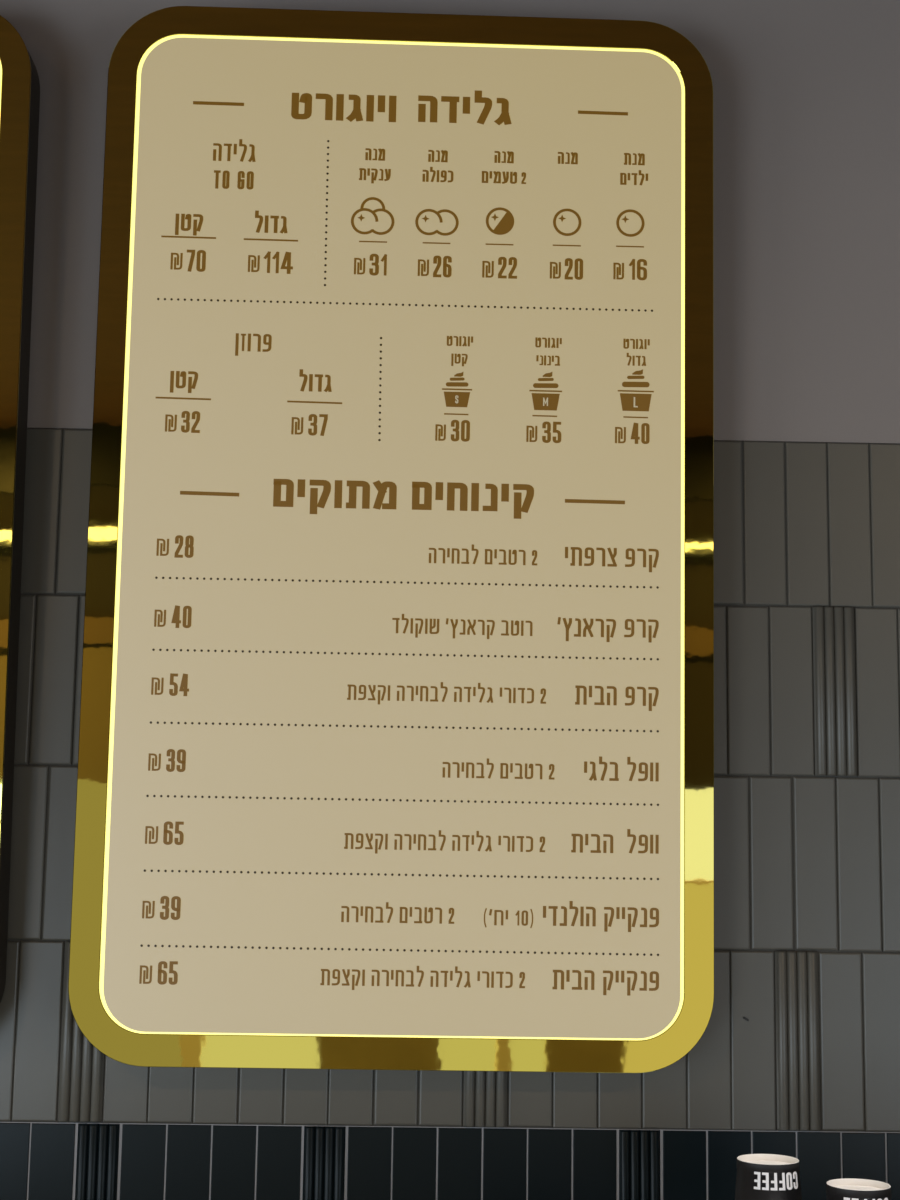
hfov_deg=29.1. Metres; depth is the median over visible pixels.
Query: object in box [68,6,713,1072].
menu board
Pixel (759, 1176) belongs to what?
paper cup
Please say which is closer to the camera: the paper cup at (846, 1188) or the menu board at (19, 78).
the paper cup at (846, 1188)
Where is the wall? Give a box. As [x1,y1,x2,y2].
[0,0,899,1199]
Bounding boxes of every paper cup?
[735,1154,801,1199]
[826,1178,891,1199]
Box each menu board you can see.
[0,15,39,1002]
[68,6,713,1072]
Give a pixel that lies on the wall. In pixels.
(807, 534)
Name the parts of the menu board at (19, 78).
gold frame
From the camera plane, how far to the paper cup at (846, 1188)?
1.67 m

